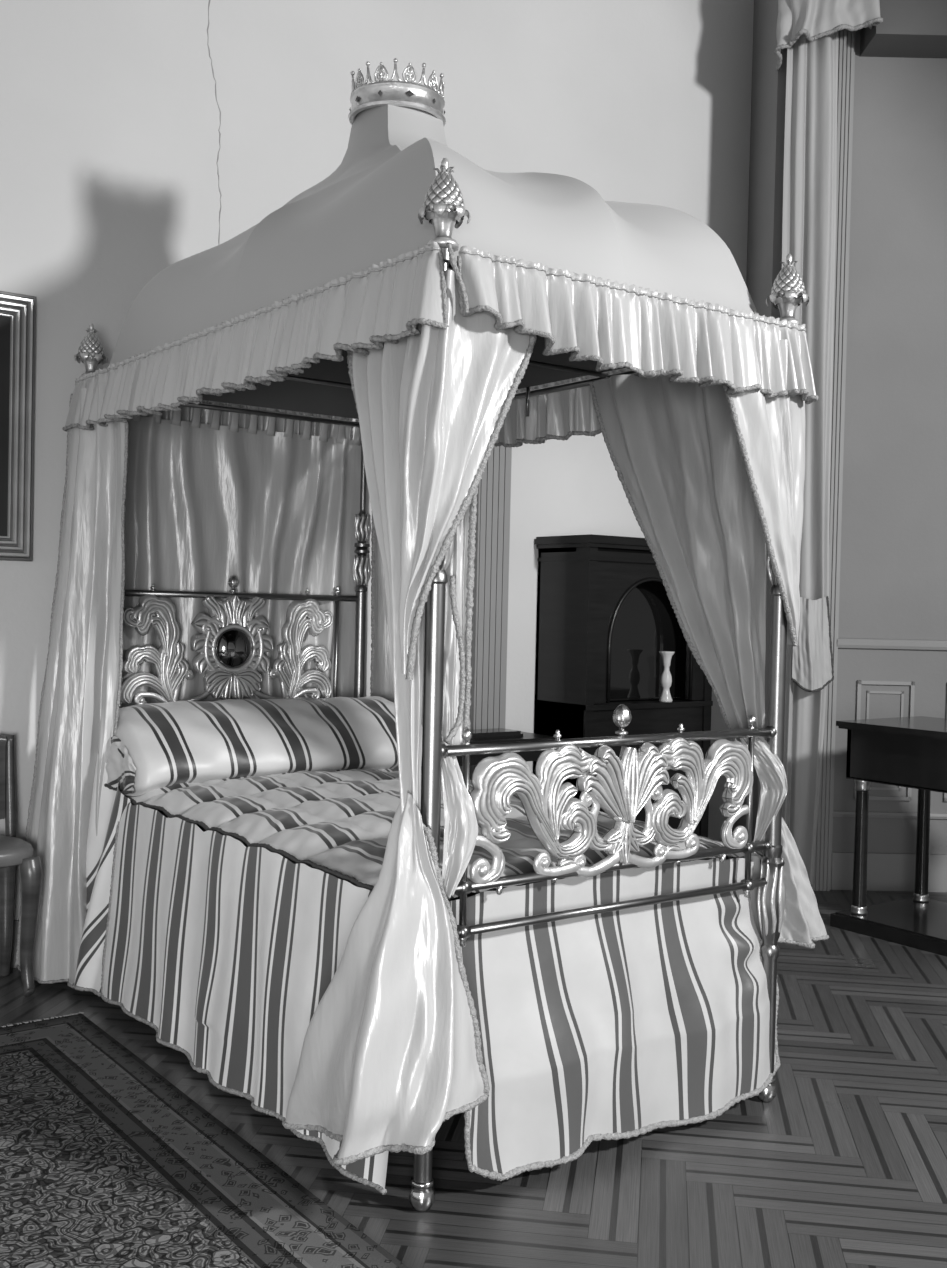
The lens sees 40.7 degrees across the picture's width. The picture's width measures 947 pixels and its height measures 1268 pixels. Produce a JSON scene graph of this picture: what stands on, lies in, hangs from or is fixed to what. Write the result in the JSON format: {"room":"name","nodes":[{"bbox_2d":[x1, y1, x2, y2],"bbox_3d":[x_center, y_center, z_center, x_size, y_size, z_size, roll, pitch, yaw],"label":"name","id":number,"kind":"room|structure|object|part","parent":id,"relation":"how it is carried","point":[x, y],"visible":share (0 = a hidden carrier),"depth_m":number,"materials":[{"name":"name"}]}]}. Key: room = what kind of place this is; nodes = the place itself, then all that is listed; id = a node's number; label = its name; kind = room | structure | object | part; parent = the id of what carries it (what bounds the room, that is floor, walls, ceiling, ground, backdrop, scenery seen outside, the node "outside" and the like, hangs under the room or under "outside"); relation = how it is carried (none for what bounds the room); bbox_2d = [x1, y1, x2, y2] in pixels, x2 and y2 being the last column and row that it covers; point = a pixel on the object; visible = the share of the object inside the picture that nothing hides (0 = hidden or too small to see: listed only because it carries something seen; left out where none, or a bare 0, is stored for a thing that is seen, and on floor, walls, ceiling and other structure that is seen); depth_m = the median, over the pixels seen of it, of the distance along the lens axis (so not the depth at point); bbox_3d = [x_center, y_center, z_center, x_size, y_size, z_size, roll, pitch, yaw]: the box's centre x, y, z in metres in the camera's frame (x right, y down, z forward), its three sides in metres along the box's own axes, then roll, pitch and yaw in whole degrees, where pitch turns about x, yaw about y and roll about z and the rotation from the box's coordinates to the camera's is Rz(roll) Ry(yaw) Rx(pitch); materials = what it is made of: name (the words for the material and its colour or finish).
{"room":"historic interior","nodes":[
{"label":"historic interior","id":0,"kind":"room"},
{"bbox_2d":[0,0,753,919],"bbox_3d":[-1.187,-1.425,5.059,6.640,5.300,0.151,0,2,-36],"label":"wall","id":1,"kind":"structure","parent":0,"point":[139,138],"depth_m":5.17,"materials":[{"name":"paint"}]},
{"bbox_2d":[12,920,18,967],"bbox_3d":[-1.952,1.136,4.489,4.760,0.170,0.018,0,2,-36],"label":"baseboard","id":2,"kind":"structure","parent":1,"relation":"attached to","point":[15,921],"depth_m":4.68,"materials":[{"name":"paint"}]},
{"bbox_2d":[0,291,35,561],"bbox_3d":[-2.006,-0.751,4.360,1.000,0.965,0.043,0,2,-36],"label":"framed picture","id":3,"kind":"object","parent":1,"relation":"attached to","point":[17,311],"visible":1,"depth_m":4.62,"materials":[{"name":"fabric"}]},
{"bbox_3d":[-2.012,-0.751,4.369,0.840,0.805,0.023,0,2,-36],"label":"moulding","id":4,"kind":"part","parent":3,"relation":"part of","materials":[{"name":"grey wood"}]},
{"bbox_3d":[-2.009,-0.751,4.364,0.882,0.847,0.033,0,2,-36],"label":"moulding","id":5,"kind":"part","parent":3,"relation":"part of","materials":[{"name":"grey wood"}]},
{"bbox_3d":[-2.007,-0.751,4.362,0.924,0.889,0.039,0,2,-36],"label":"moulding","id":6,"kind":"part","parent":3,"relation":"part of","materials":[{"name":"grey wood"}]},
{"bbox_2d":[470,445,511,779],"bbox_3d":[0.080,-0.314,5.913,0.185,3.100,0.050,0,2,-36],"label":"trim","id":7,"kind":"structure","parent":1,"relation":"attached to","point":[489,629],"depth_m":5.89,"materials":[{"name":"paint"}]},
{"bbox_2d":[505,440,548,772],"bbox_3d":[0.183,-0.363,5.981,0.470,3.200,0.060,0,2,-36],"label":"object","id":8,"kind":"structure","parent":1,"relation":"attached to","point":[529,462],"depth_m":6.04,"materials":[{"name":"paint"}]},
{"bbox_2d":[0,890,946,1267],"bbox_3d":[0.644,1.300,3.579,8.516,0.001,6.828,0,2,-36],"label":"floor","id":9,"kind":"structure","parent":0,"point":[846,1166],"depth_m":3.15,"materials":[{"name":"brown wood"}]},
{"bbox_2d":[0,734,41,995],"bbox_3d":[-1.790,0.783,4.319,0.553,0.895,0.380,0,2,-36],"label":"chair","id":10,"kind":"object","parent":9,"relation":"on","point":[14,852],"visible":1,"depth_m":4.46,"materials":[{"name":"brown wood"}]},
{"bbox_3d":[-1.877,0.497,4.439,0.475,0.333,0.058,0,2,-36],"label":"backrest","id":11,"kind":"part","parent":10,"relation":"part of","materials":[{"name":"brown wood"}]},
{"bbox_3d":[-1.673,0.988,4.562,0.073,0.481,0.086,0,2,-36],"label":"leg","id":12,"kind":"part","parent":10,"relation":"part of","materials":[{"name":"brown wood"}]},
{"bbox_3d":[-1.674,0.795,4.595,0.038,0.863,0.074,0,2,-36],"label":"post","id":13,"kind":"part","parent":10,"relation":"part of","materials":[{"name":"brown wood"}]},
{"bbox_3d":[-1.781,0.742,4.307,0.543,0.070,0.338,0,2,-36],"label":"seat","id":14,"kind":"part","parent":10,"relation":"part of","materials":[{"name":"leather"}]},
{"bbox_3d":[-1.514,0.996,4.348,0.073,0.481,0.086,0,2,-36],"label":"leg","id":15,"kind":"part","parent":10,"relation":"part of","materials":[{"name":"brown wood"}]},
{"bbox_2d":[0,1011,407,1267],"bbox_3d":[-1.034,1.286,2.203,1.944,0.011,3.506,0,2,-36],"label":"rug","id":16,"kind":"object","parent":9,"relation":"on","point":[105,1162],"visible":1,"depth_m":2.97,"materials":[{"name":"grey carpet"}]},
{"bbox_2d":[63,58,817,1211],"bbox_3d":[-0.285,-0.250,4.112,1.371,3.033,2.481,0,2,-36],"label":"canopy bed","id":17,"kind":"object","parent":9,"relation":"on","point":[265,317],"visible":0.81,"depth_m":3.35,"materials":[{"name":"white fabric"}]},
{"bbox_2d":[15,383,128,988],"bbox_3d":[-1.403,0.173,4.453,0.224,2.080,0.481,0,2,-36],"label":"curtain","id":18,"kind":"object","parent":17,"relation":"hanging from","point":[81,692],"visible":0.8,"depth_m":4.44,"materials":[{"name":"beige fabric"}]},
{"bbox_2d":[70,402,369,805],"bbox_3d":[-0.979,-0.034,5.017,1.301,1.732,0.089,0,2,-36],"label":"curtain","id":19,"kind":"object","parent":17,"relation":"hanging from","point":[206,505],"visible":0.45,"depth_m":5.04,"materials":[{"name":"fabric"}]},
{"bbox_3d":[-0.934,0.184,4.971,1.160,0.700,0.056,0,2,-36],"label":"headboard","id":20,"kind":"part","parent":17,"relation":"part of","materials":[{"name":"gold metal"}]},
{"bbox_3d":[-0.765,-0.877,3.707,0.025,0.009,2.306,0,2,-36],"label":"gathering cord","id":21,"kind":"part","parent":17,"relation":"part of","materials":[{"name":"fabric"}]},
{"bbox_3d":[-0.983,-0.910,5.045,1.164,0.008,0.025,0,2,-36],"label":"gathering cord","id":22,"kind":"part","parent":17,"relation":"part of","materials":[{"name":"fabric"}]},
{"bbox_3d":[-0.561,-0.177,5.252,0.030,0.039,0.029,0,2,-36],"label":"knob","id":23,"kind":"part","parent":17,"relation":"part of","materials":[{"name":"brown metal"}]},
{"bbox_3d":[-0.476,0.137,5.327,0.069,2.100,0.066,0,2,-36],"label":"bed post","id":24,"kind":"part","parent":17,"relation":"part of","materials":[{"name":"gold metal"}]},
{"bbox_3d":[-0.242,-1.661,4.051,0.310,0.074,0.310,0,2,-36],"label":"crown","id":25,"kind":"part","parent":17,"relation":"part of","materials":[{"name":"metal"}]},
{"bbox_2d":[370,511,424,769],"bbox_3d":[-0.229,-0.003,5.100,0.132,1.702,0.608,0,2,-36],"label":"curtain","id":26,"kind":"object","parent":17,"relation":"hanging from","point":[381,678],"visible":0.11,"depth_m":5.26,"materials":[{"name":"fabric"}]},
{"bbox_2d":[282,270,536,1165],"bbox_3d":[-0.221,0.182,2.928,0.573,1.994,0.462,2,1,27],"label":"curtain","id":27,"kind":"object","parent":17,"relation":"hanging from","point":[391,1051],"visible":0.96,"depth_m":2.83,"materials":[{"name":"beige fabric"}]},
{"bbox_3d":[-0.220,-0.182,3.027,0.123,1.270,0.465,0,2,-36],"label":"curtain panel","id":28,"kind":"part","parent":27,"relation":"part of","materials":[{"name":"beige fabric"}]},
{"bbox_3d":[-0.262,-0.804,4.069,1.182,0.103,2.242,0,2,-36],"label":"canopy frame","id":29,"kind":"part","parent":17,"relation":"part of","materials":[{"name":"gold metal"}]},
{"bbox_2d":[72,754,780,1194],"bbox_3d":[-0.268,0.822,4.024,1.395,0.864,2.196,0,2,-36],"label":"bedspread","id":30,"kind":"object","parent":17,"relation":"on","point":[631,1022],"visible":0.69,"depth_m":3.35,"materials":[{"name":"white fabric"}]},
{"bbox_2d":[104,696,421,795],"bbox_3d":[-0.759,0.400,4.743,1.271,0.304,0.504,0,2,-36],"label":"bolster pillow","id":31,"kind":"object","parent":30,"relation":"on","point":[154,746],"visible":0.75,"depth_m":4.51,"materials":[{"name":"white fabric"}]},
{"bbox_3d":[-0.262,0.546,4.056,1.207,0.107,2.045,0,2,-36],"label":"panel","id":32,"kind":"part","parent":30,"relation":"part of","materials":[{"name":"white fabric"}]},
{"bbox_3d":[-0.091,0.198,2.853,0.069,2.100,0.066,0,2,-36],"label":"bed post","id":33,"kind":"part","parent":17,"relation":"part of","materials":[{"name":"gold metal"}]},
{"bbox_3d":[-0.032,-0.778,2.785,0.058,0.152,0.029,1,1,-19],"label":"corner cord","id":34,"kind":"part","parent":17,"relation":"part of","materials":[{"name":"white fabric"}]},
{"bbox_3d":[-0.026,0.704,2.921,0.020,0.025,0.020,0,2,-36],"label":"knob","id":35,"kind":"part","parent":17,"relation":"part of","materials":[{"name":"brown metal"}]},
{"bbox_3d":[0.060,0.598,2.980,0.018,0.022,0.018,0,2,-36],"label":"knob","id":36,"kind":"part","parent":17,"relation":"part of","materials":[{"name":"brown metal"}]},
{"bbox_3d":[0.203,0.243,3.072,0.020,0.026,0.020,0,2,-36],"label":"knob","id":37,"kind":"part","parent":17,"relation":"part of","materials":[{"name":"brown metal"}]},
{"bbox_3d":[0.243,-0.870,4.457,0.026,0.008,2.252,0,2,-36],"label":"gathering cord","id":38,"kind":"part","parent":17,"relation":"part of","materials":[{"name":"fabric"}]},
{"bbox_3d":[0.369,0.476,3.204,1.160,0.449,0.033,0,2,-36],"label":"footboard","id":39,"kind":"part","parent":17,"relation":"part of","materials":[{"name":"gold metal"}]},
{"bbox_3d":[0.444,-0.838,3.159,1.172,0.010,0.027,0,2,-36],"label":"gathering cord","id":40,"kind":"part","parent":17,"relation":"part of","materials":[{"name":"fabric"}]},
{"bbox_3d":[0.541,0.246,3.321,0.020,0.026,0.020,0,2,-36],"label":"knob","id":41,"kind":"part","parent":17,"relation":"part of","materials":[{"name":"silver metal"}]},
{"bbox_2d":[588,339,828,948],"bbox_3d":[0.572,0.047,3.703,0.820,1.710,0.632,2,1,28],"label":"curtain","id":42,"kind":"object","parent":17,"relation":"hanging from","point":[709,476],"visible":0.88,"depth_m":3.69,"materials":[{"name":"fabric"}]},
{"bbox_3d":[0.600,-0.245,3.856,0.090,1.128,0.760,0,2,-36],"label":"curtain panel","id":43,"kind":"part","parent":42,"relation":"part of","materials":[{"name":"fabric"}]},
{"bbox_3d":[0.672,0.603,3.432,0.018,0.022,0.018,0,2,-36],"label":"knob","id":44,"kind":"part","parent":17,"relation":"part of","materials":[{"name":"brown metal"}]},
{"bbox_3d":[0.750,0.710,3.494,0.020,0.025,0.020,0,2,-36],"label":"knob","id":45,"kind":"part","parent":17,"relation":"part of","materials":[{"name":"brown metal"}]},
{"bbox_3d":[0.842,0.205,3.542,0.069,2.100,0.066,0,2,-36],"label":"bed post","id":46,"kind":"part","parent":17,"relation":"part of","materials":[{"name":"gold metal"}]},
{"bbox_2d":[456,732,554,765],"bbox_3d":[0.043,0.849,5.688,0.590,0.785,0.320,0,2,-36],"label":"side table","id":47,"kind":"object","parent":9,"relation":"on","point":[531,755],"visible":0.02,"depth_m":5.60,"materials":[{"name":"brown wood"}]},
{"bbox_2d":[470,728,522,739],"bbox_3d":[0.065,0.443,5.670,0.280,0.027,0.150,0,2,-36],"label":"flat box","id":48,"kind":"object","parent":47,"relation":"on","point":[494,733],"visible":0.79,"depth_m":5.63,"materials":[{"name":"black paint"}]},
{"bbox_2d":[533,534,712,836],"bbox_3d":[0.742,0.396,6.180,0.877,1.700,0.401,0,2,-36],"label":"display cabinet","id":49,"kind":"object","parent":9,"relation":"on","point":[605,612],"visible":0.59,"depth_m":6.00,"materials":[{"name":"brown wood"}]},
{"bbox_3d":[0.760,-0.396,6.163,0.877,0.115,0.401,0,2,-36],"label":"cornice","id":50,"kind":"part","parent":49,"relation":"part of","materials":[{"name":"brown wood"}]},
{"bbox_3d":[0.775,-0.015,6.139,0.725,0.665,0.010,0,2,-36],"label":"pane","id":51,"kind":"part","parent":49,"relation":"part of","materials":[{"name":"clear glass"}]},
{"bbox_3d":[0.835,-0.029,6.058,0.725,0.700,0.030,0,2,-36],"label":"door","id":52,"kind":"part","parent":49,"relation":"part of","materials":[{"name":"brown wood"}]},
{"bbox_3d":[0.845,0.026,6.044,0.558,0.590,0.018,0,2,-36],"label":"arch moulding","id":53,"kind":"part","parent":49,"relation":"part of","materials":[{"name":"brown wood"}]},
{"bbox_2d":[659,651,674,701],"bbox_3d":[0.925,0.205,6.115,0.077,0.244,0.073,0,2,-36],"label":"vase","id":54,"kind":"object","parent":49,"relation":"on","point":[666,678],"visible":1,"depth_m":6.10,"materials":[{"name":"ceramic"}]},
{"bbox_2d":[830,716,946,956],"bbox_3d":[2.137,0.846,5.330,0.625,0.900,1.060,0,2,-36],"label":"console table","id":55,"kind":"object","parent":9,"relation":"on","point":[910,752],"visible":1,"depth_m":5.46,"materials":[{"name":"black paint"}]},
{"bbox_2d":[732,0,786,854],"bbox_3d":[1.515,-1.397,6.667,0.100,5.300,0.770,1,1,1],"label":"wall","id":56,"kind":"structure","parent":0,"point":[763,9],"depth_m":6.54,"materials":[{"name":"grey paint"}]},
{"bbox_2d":[752,0,946,853],"bbox_3d":[3.370,-1.348,6.351,3.819,5.300,0.164,1,1,0],"label":"wall","id":57,"kind":"structure","parent":0,"point":[893,559],"depth_m":6.29,"materials":[{"name":"grey paint"}]},
{"bbox_2d":[774,0,882,70],"bbox_3d":[1.688,-3.013,6.072,0.501,0.540,0.316,1,1,0],"label":"valance","id":58,"kind":"object","parent":57,"relation":"in","point":[816,19],"depth_m":5.99,"materials":[{"name":"fabric"}]},
{"bbox_2d":[782,31,837,884],"bbox_3d":[1.617,-0.904,6.156,0.306,4.260,0.154,2,1,11],"label":"window curtain","id":59,"kind":"object","parent":58,"relation":"hanging from","point":[810,140],"visible":0.68,"depth_m":6.17,"materials":[{"name":"fabric"}]},
{"bbox_2d":[811,29,855,890],"bbox_3d":[1.759,-0.883,6.268,0.122,4.300,0.050,1,1,0],"label":"trim","id":60,"kind":"structure","parent":57,"relation":"attached to","point":[846,38],"depth_m":6.25,"materials":[{"name":"paint"}]},
{"bbox_3d":[2.034,0.528,6.316,0.282,0.590,0.014,1,1,0],"label":"wainscot panel","id":61,"kind":"part","parent":57,"relation":"part of","materials":[{"name":"paint"}]},
{"bbox_2d":[831,852,946,891],"bbox_3d":[3.498,1.214,6.328,3.447,0.185,0.020,1,1,0],"label":"baseboard","id":62,"kind":"structure","parent":57,"relation":"attached to","point":[885,871],"depth_m":6.32,"materials":[{"name":"paint"}]},
{"bbox_2d":[833,811,946,818],"bbox_3d":[3.505,0.931,6.323,3.447,0.030,0.018,1,1,0],"label":"trim","id":63,"kind":"structure","parent":57,"relation":"attached to","point":[835,813],"depth_m":6.32,"materials":[{"name":"paint"}]},
{"bbox_2d":[837,638,946,650],"bbox_3d":[3.520,0.084,6.299,3.454,0.055,0.030,1,1,0],"label":"trim","id":64,"kind":"structure","parent":57,"relation":"attached to","point":[842,643],"depth_m":6.29,"materials":[{"name":"paint"}]},
{"bbox_2d":[860,0,946,58],"bbox_3d":[3.617,-3.389,6.115,3.419,1.200,0.250,1,1,0],"label":"trim","id":65,"kind":"structure","parent":57,"relation":"attached to","point":[908,28],"depth_m":6.00,"materials":[{"name":"paint"}]},
{"bbox_3d":[2.587,0.540,6.317,0.500,0.590,0.014,1,1,0],"label":"wainscot panel","id":66,"kind":"part","parent":57,"relation":"part of","materials":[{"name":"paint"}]}
]}

